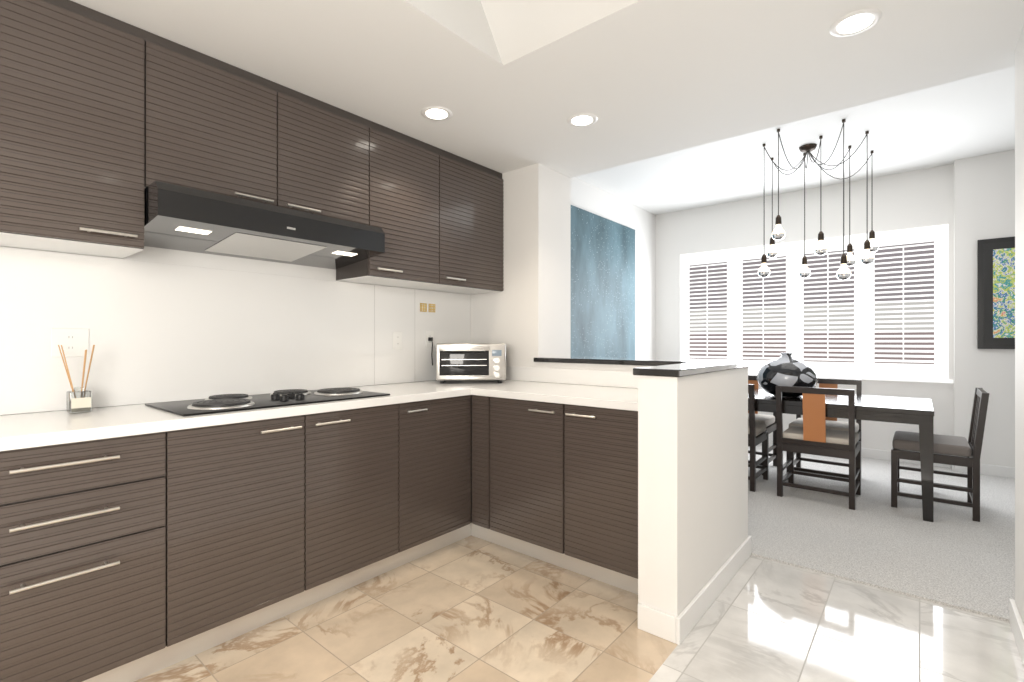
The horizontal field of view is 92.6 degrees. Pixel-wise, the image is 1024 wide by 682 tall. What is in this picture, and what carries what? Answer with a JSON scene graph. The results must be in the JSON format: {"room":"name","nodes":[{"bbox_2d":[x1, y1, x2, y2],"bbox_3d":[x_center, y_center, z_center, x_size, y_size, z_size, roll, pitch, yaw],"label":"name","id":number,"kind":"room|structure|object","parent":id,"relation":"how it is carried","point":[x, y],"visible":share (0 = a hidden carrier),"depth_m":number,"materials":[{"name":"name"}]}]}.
{"room":"kitchen","nodes":[
{"label":"kitchen","id":0,"kind":"room"},
{"bbox_2d":[0,177,654,414],"bbox_3d":[-0.571,-0.279,3.728,0.200,3.000,8.000,0,0,40],"label":"wall","id":1,"kind":"structure","parent":0,"point":[586,196],"depth_m":6.17,"materials":[{"name":"white paint"}]},
{"bbox_2d":[0,0,151,257],"bbox_3d":[-1.771,-0.807,1.854,0.349,0.878,0.546,0,0,40],"label":"upper cabinet","id":2,"kind":"object","parent":1,"relation":"attached to","point":[105,120],"depth_m":1.79,"materials":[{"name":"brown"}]},
{"bbox_2d":[0,246,470,414],"bbox_3d":[-1.375,-0.162,2.599,0.007,0.894,3.276,0,0,40],"label":"backsplash","id":3,"kind":"structure","parent":1,"relation":"attached to","point":[163,325],"depth_m":2.40,"materials":[{"name":"white glass"}]},
{"bbox_2d":[51,328,88,356],"bbox_3d":[-1.836,0.006,2.035,0.007,0.118,0.118,0,0,40],"label":"electrical outlet","id":4,"kind":"object","parent":3,"relation":"attached to","point":[73,342],"visible":1,"depth_m":2.03,"materials":[{"name":"white plastic"}]},
{"bbox_2d":[393,332,401,348],"bbox_3d":[-0.773,-0.004,3.310,0.007,0.118,0.075,0,0,40],"label":"electrical outlet","id":5,"kind":"object","parent":3,"relation":"attached to","point":[397,340],"visible":1,"depth_m":3.31,"materials":[{"name":"white plastic"}]},
{"bbox_2d":[420,303,434,311],"bbox_3d":[-0.605,-0.238,3.515,0.003,0.060,0.140,0,0,40],"label":"light switch","id":6,"kind":"object","parent":3,"relation":"attached to","point":[430,306],"visible":1,"depth_m":3.50,"materials":[{"name":"brown"}]},
{"bbox_2d":[425,331,433,346],"bbox_3d":[-0.594,-0.013,3.525,0.007,0.118,0.075,0,0,40],"label":"electrical outlet","id":7,"kind":"object","parent":3,"relation":"attached to","point":[427,335],"visible":0.96,"depth_m":3.52,"materials":[{"name":"white plastic"}]},
{"bbox_2d":[428,337,432,364],"bbox_3d":[-0.573,0.073,3.495,0.072,0.199,0.049,0,0,40],"label":"plug","id":8,"kind":"object","parent":7,"relation":"attached to","point":[430,339],"visible":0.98,"depth_m":3.49,"materials":[{"name":"black plastic"}]},
{"bbox_2d":[152,33,371,225],"bbox_3d":[-1.265,-0.932,2.461,0.349,0.628,1.035,0,0,40],"label":"upper cabinet","id":9,"kind":"object","parent":1,"relation":"attached to","point":[219,127],"depth_m":2.27,"materials":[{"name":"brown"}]},
{"bbox_2d":[144,181,384,269],"bbox_3d":[-1.208,-0.524,2.413,0.498,0.182,1.027,0,0,40],"label":"range hood","id":10,"kind":"object","parent":9,"relation":"attached to","point":[180,218],"visible":0.94,"depth_m":2.23,"materials":[{"name":"black metal"}]},
{"bbox_2d":[336,122,443,287],"bbox_3d":[-0.767,-0.807,3.059,0.349,0.878,0.522,0,0,40],"label":"upper cabinet","id":11,"kind":"object","parent":1,"relation":"attached to","point":[408,172],"depth_m":2.95,"materials":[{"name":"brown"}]},
{"bbox_2d":[412,150,503,293],"bbox_3d":[-0.397,-0.807,3.503,0.349,0.878,0.633,0,0,40],"label":"upper cabinet","id":12,"kind":"object","parent":1,"relation":"attached to","point":[473,192],"depth_m":3.39,"materials":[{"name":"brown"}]},
{"bbox_2d":[571,205,634,357],"bbox_3d":[0.966,-0.433,5.388,0.033,1.870,1.680,0,0,40],"label":"picture","id":13,"kind":"object","parent":1,"relation":"attached to","point":[602,286],"visible":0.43,"depth_m":5.38},
{"bbox_2d":[470,163,570,381],"bbox_3d":[0.060,-0.234,3.805,0.670,2.910,0.412,0,0,40],"label":"column","id":14,"kind":"structure","parent":0,"point":[524,315],"depth_m":3.57,"materials":[{"name":"white paint"}]},
{"bbox_2d":[71,0,1023,177],"bbox_3d":[-0.271,-1.466,1.440,3.190,0.436,4.470,0,0,40],"label":"ceiling","id":15,"kind":"structure","parent":0,"point":[511,85],"depth_m":2.17,"materials":[{"name":"white paint"}]},
{"bbox_2d":[421,106,452,120],"bbox_3d":[-0.412,-1.245,2.684,0.172,0.006,0.172,0,0,40],"label":"recessed light","id":16,"kind":"object","parent":15,"relation":"in","point":[436,113],"visible":1,"depth_m":2.67,"materials":[{"name":"white plastic"}]},
{"bbox_2d":[567,113,597,126],"bbox_3d":[0.397,-1.245,2.765,0.172,0.006,0.172,0,0,40],"label":"recessed light","id":17,"kind":"object","parent":15,"relation":"in","point":[582,120],"visible":1,"depth_m":2.76,"materials":[{"name":"white"}]},
{"bbox_2d":[829,8,881,36],"bbox_3d":[1.347,-1.245,1.921,0.172,0.006,0.172,0,0,40],"label":"recessed light","id":18,"kind":"object","parent":15,"relation":"in","point":[855,22],"visible":1,"depth_m":1.91,"materials":[{"name":"white"}]},
{"bbox_2d":[134,535,1023,681],"bbox_3d":[-0.319,1.246,1.383,3.190,0.050,4.320,0,0,40],"label":"floor","id":19,"kind":"structure","parent":0,"point":[471,608],"depth_m":2.03,"materials":[{"name":"beige tile"}]},
{"bbox_2d":[0,431,171,681],"bbox_3d":[-1.668,0.774,1.768,0.617,0.894,0.546,0,0,40],"label":"base cabinet","id":20,"kind":"object","parent":19,"relation":"on","point":[133,558],"depth_m":1.61,"materials":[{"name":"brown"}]},
{"bbox_2d":[172,403,403,664],"bbox_3d":[-1.162,0.774,2.375,0.617,0.894,1.035,0,0,40],"label":"base cabinet","id":21,"kind":"object","parent":19,"relation":"on","point":[273,519],"depth_m":2.09,"materials":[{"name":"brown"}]},
{"bbox_2d":[0,380,507,450],"bbox_3d":[-1.133,0.306,2.396,0.638,0.040,3.276,0,0,40],"label":"countertop","id":22,"kind":"structure","parent":21,"relation":"on","point":[29,430],"depth_m":1.88,"materials":[{"name":"white stone"}]},
{"bbox_2d":[58,345,94,413],"bbox_3d":[-1.739,0.150,1.960,0.127,0.271,0.110,0,0,40],"label":"reed diffuser","id":23,"kind":"object","parent":22,"relation":"on","point":[78,399],"visible":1,"depth_m":1.95,"materials":[{"name":"clear glass"}]},
{"bbox_2d":[145,388,389,415],"bbox_3d":[-1.137,0.268,2.375,0.507,0.036,0.942,0,0,40],"label":"cooktop","id":24,"kind":"object","parent":22,"relation":"in","point":[221,403],"visible":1,"depth_m":2.25,"materials":[{"name":"black glass"}]},
{"bbox_2d":[436,343,505,382],"bbox_3d":[-0.285,0.151,3.423,0.470,0.270,0.373,0,0,-4],"label":"toaster oven","id":25,"kind":"object","parent":22,"relation":"on","point":[468,361],"visible":1,"depth_m":3.27,"materials":[{"name":"silver metal"}]},
{"bbox_2d":[404,395,471,563],"bbox_3d":[-0.660,0.774,2.979,0.617,0.894,0.535,0,0,40],"label":"base cabinet","id":26,"kind":"object","parent":19,"relation":"on","point":[437,432],"depth_m":2.79,"materials":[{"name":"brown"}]},
{"bbox_2d":[472,395,483,539],"bbox_3d":[-0.003,0.774,3.185,0.168,0.894,0.616,0,0,40],"label":"base cabinet","id":27,"kind":"object","parent":19,"relation":"on","point":[477,401],"depth_m":2.96,"materials":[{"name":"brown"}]},
{"bbox_2d":[484,396,637,594],"bbox_3d":[0.457,0.774,2.802,1.029,0.894,0.616,0,0,40],"label":"base cabinet","id":28,"kind":"object","parent":19,"relation":"on","point":[561,480],"depth_m":2.56,"materials":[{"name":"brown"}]},
{"bbox_2d":[472,380,637,410],"bbox_3d":[0.409,0.306,2.830,1.140,0.040,0.636,0,0,40],"label":"countertop","id":29,"kind":"structure","parent":28,"relation":"on","point":[620,398],"depth_m":2.72,"materials":[{"name":"white stone"}]},
{"bbox_2d":[538,362,648,388],"bbox_3d":[0.703,0.684,3.172,1.130,1.075,0.262,0,0,40],"label":"wall","id":30,"kind":"structure","parent":0,"point":[610,367],"depth_m":3.17,"materials":[{"name":"white paint"}]},
{"bbox_2d":[506,366,637,387],"bbox_3d":[0.360,0.236,3.279,1.786,0.098,0.010,0,0,40],"label":"backsplash ledge","id":31,"kind":"object","parent":30,"relation":"attached to","point":[626,379],"visible":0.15,"depth_m":3.23,"materials":[{"name":"white stone"}]},
{"bbox_2d":[534,356,754,367],"bbox_3d":[0.783,0.131,3.148,1.342,0.030,0.397,0,0,40],"label":"countertop","id":32,"kind":"structure","parent":30,"relation":"on","point":[565,359],"depth_m":3.07,"materials":[{"name":"black"}]},
{"bbox_2d":[638,367,747,616],"bbox_3d":[0.946,0.684,2.447,0.170,1.075,1.065,0,0,40],"label":"wall","id":33,"kind":"structure","parent":0,"point":[692,483],"depth_m":2.09,"materials":[{"name":"white paint"}]},
{"bbox_2d":[638,603,676,642],"bbox_3d":[0.601,1.169,2.031,0.166,0.105,0.016,0,0,40],"label":"baseboard","id":34,"kind":"structure","parent":33,"relation":"attached to","point":[657,622],"depth_m":2.02,"materials":[{"name":"white wood"}]},
{"bbox_2d":[633,360,736,376],"bbox_3d":[0.843,0.131,2.333,0.206,0.030,0.780,0,0,40],"label":"countertop","id":35,"kind":"structure","parent":33,"relation":"on","point":[672,367],"depth_m":2.20,"materials":[{"name":"black"}]},
{"bbox_2d":[676,535,751,644],"bbox_3d":[1.017,1.169,2.388,0.016,0.105,1.097,0,0,40],"label":"baseboard","id":36,"kind":"structure","parent":33,"relation":"attached to","point":[690,615],"depth_m":2.25,"materials":[{"name":"white wood"}]},
{"bbox_2d":[576,66,1014,214],"bbox_3d":[1.234,-1.734,2.223,4.900,0.090,8.000,0,0,40],"label":"ceiling","id":37,"kind":"structure","parent":0,"point":[945,124],"depth_m":4.31,"materials":[{"name":"white paint"}]},
{"bbox_2d":[758,119,878,279],"bbox_3d":[2.593,-1.076,4.182,0.815,1.224,1.125,0,0,40],"label":"pendant chandelier","id":38,"kind":"object","parent":37,"relation":"hanging from","point":[871,246],"visible":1,"depth_m":4.17,"materials":[{"name":"black"}]},
{"bbox_2d":[655,164,953,455],"bbox_3d":[3.724,-0.279,5.212,4.500,3.000,0.220,0,0,40],"label":"wall","id":39,"kind":"structure","parent":0,"point":[916,198],"depth_m":5.28,"materials":[{"name":"white paint"}]},
{"bbox_2d":[680,224,952,382],"bbox_3d":[3.201,-0.358,5.537,2.660,1.520,0.150,0,0,40],"label":"window","id":40,"kind":"structure","parent":39,"relation":"in","point":[863,366],"depth_m":5.28,"materials":[{"name":"white wood"}]},
{"bbox_2d":[760,437,951,467],"bbox_3d":[3.063,1.169,5.609,2.942,0.105,0.016,0,0,40],"label":"baseboard","id":41,"kind":"structure","parent":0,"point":[876,454],"depth_m":5.01,"materials":[{"name":"white"}]},
{"bbox_2d":[748,444,1014,621],"bbox_3d":[2.681,1.240,3.881,4.600,0.062,3.360,0,0,40],"label":"floor","id":42,"kind":"structure","parent":0,"point":[954,556],"depth_m":3.06,"materials":[{"name":"beige carpet"}]},
{"bbox_2d":[748,384,768,491],"bbox_3d":[1.887,0.777,4.240,0.500,0.862,0.515,0,0,40],"label":"chair","id":43,"kind":"object","parent":42,"relation":"on","point":[758,433],"visible":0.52,"depth_m":3.94,"materials":[{"name":"black wood"}]},
{"bbox_2d":[748,375,776,474],"bbox_3d":[2.249,0.777,4.739,0.500,0.862,0.515,0,0,40],"label":"chair","id":44,"kind":"object","parent":42,"relation":"on","point":[769,421],"visible":0.25,"depth_m":4.71,"materials":[{"name":"black wood"}]},
{"bbox_2d":[776,386,860,509],"bbox_3d":[2.394,0.777,3.818,0.500,0.862,0.515,0,0,40],"label":"chair","id":45,"kind":"object","parent":42,"relation":"on","point":[813,435],"visible":1,"depth_m":3.67,"materials":[{"name":"black wood"}]},
{"bbox_2d":[786,378,861,477],"bbox_3d":[2.756,0.777,4.316,0.500,0.862,0.515,0,0,40],"label":"chair","id":46,"kind":"object","parent":42,"relation":"on","point":[833,423],"visible":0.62,"depth_m":4.34,"materials":[{"name":"black wood"}]},
{"bbox_2d":[748,389,933,521],"bbox_3d":[2.409,0.838,4.180,1.800,0.742,0.910,0,0,40],"label":"dining table","id":47,"kind":"object","parent":42,"relation":"on","point":[915,411],"visible":0.56,"depth_m":3.48,"materials":[{"name":"black wood"}]},
{"bbox_2d":[757,353,817,396],"bbox_3d":[2.324,0.283,4.140,0.456,0.365,0.456,0,0,40],"label":"vase","id":48,"kind":"object","parent":47,"relation":"on","point":[786,369],"visible":0.92,"depth_m":3.99,"materials":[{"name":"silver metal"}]},
{"bbox_2d":[891,388,988,521],"bbox_3d":[3.120,0.777,3.593,0.515,0.862,0.500,0,0,40],"label":"end chair","id":49,"kind":"object","parent":42,"relation":"on","point":[957,447],"visible":0.94,"depth_m":3.45,"materials":[{"name":"black wood"}]},
{"bbox_2d":[954,150,1014,467],"bbox_3d":[4.758,-0.234,4.129,1.525,2.910,0.120,0,0,40],"label":"wall","id":50,"kind":"structure","parent":0,"point":[984,196],"depth_m":4.46,"materials":[{"name":"white paint"}]},
{"bbox_2d":[955,464,1014,477],"bbox_3d":[4.708,1.169,4.082,1.508,0.105,0.016,0,0,40],"label":"baseboard","id":51,"kind":"object","parent":50,"relation":"attached to","point":[996,470],"visible":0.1,"depth_m":4.39,"materials":[{"name":"white wood"}]},
{"bbox_2d":[977,236,1014,348],"bbox_3d":[4.556,-0.423,4.195,0.820,0.990,0.034,0,0,40],"label":"picture frame","id":52,"kind":"object","parent":50,"relation":"attached to","point":[995,293],"visible":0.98,"depth_m":4.37,"materials":[{"name":"black wood"}]},
{"bbox_2d":[1015,25,1023,624],"bbox_3d":[0.842,-0.279,0.402,0.150,3.000,4.300,0,0,40],"label":"wall","id":53,"kind":"structure","parent":0,"point":[1019,325],"depth_m":2.01,"materials":[{"name":"white paint"}]},
{"bbox_2d":[1009,599,1023,665],"bbox_3d":[0.784,1.169,0.461,0.016,0.105,4.316,0,0,40],"label":"baseboard","id":54,"kind":"structure","parent":53,"relation":"attached to","point":[1016,624],"depth_m":1.97,"materials":[{"name":"white wood"}]},
{"label":"outside","id":55,"kind":"structure","parent":0,"visible":0},
{"bbox_2d":[690,241,933,363],"bbox_3d":[5.651,-0.778,7.915,14.000,12.000,0.001,0,0,40],"label":"window blinds","id":56,"kind":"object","parent":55,"point":[848,296],"depth_m":8.23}
]}

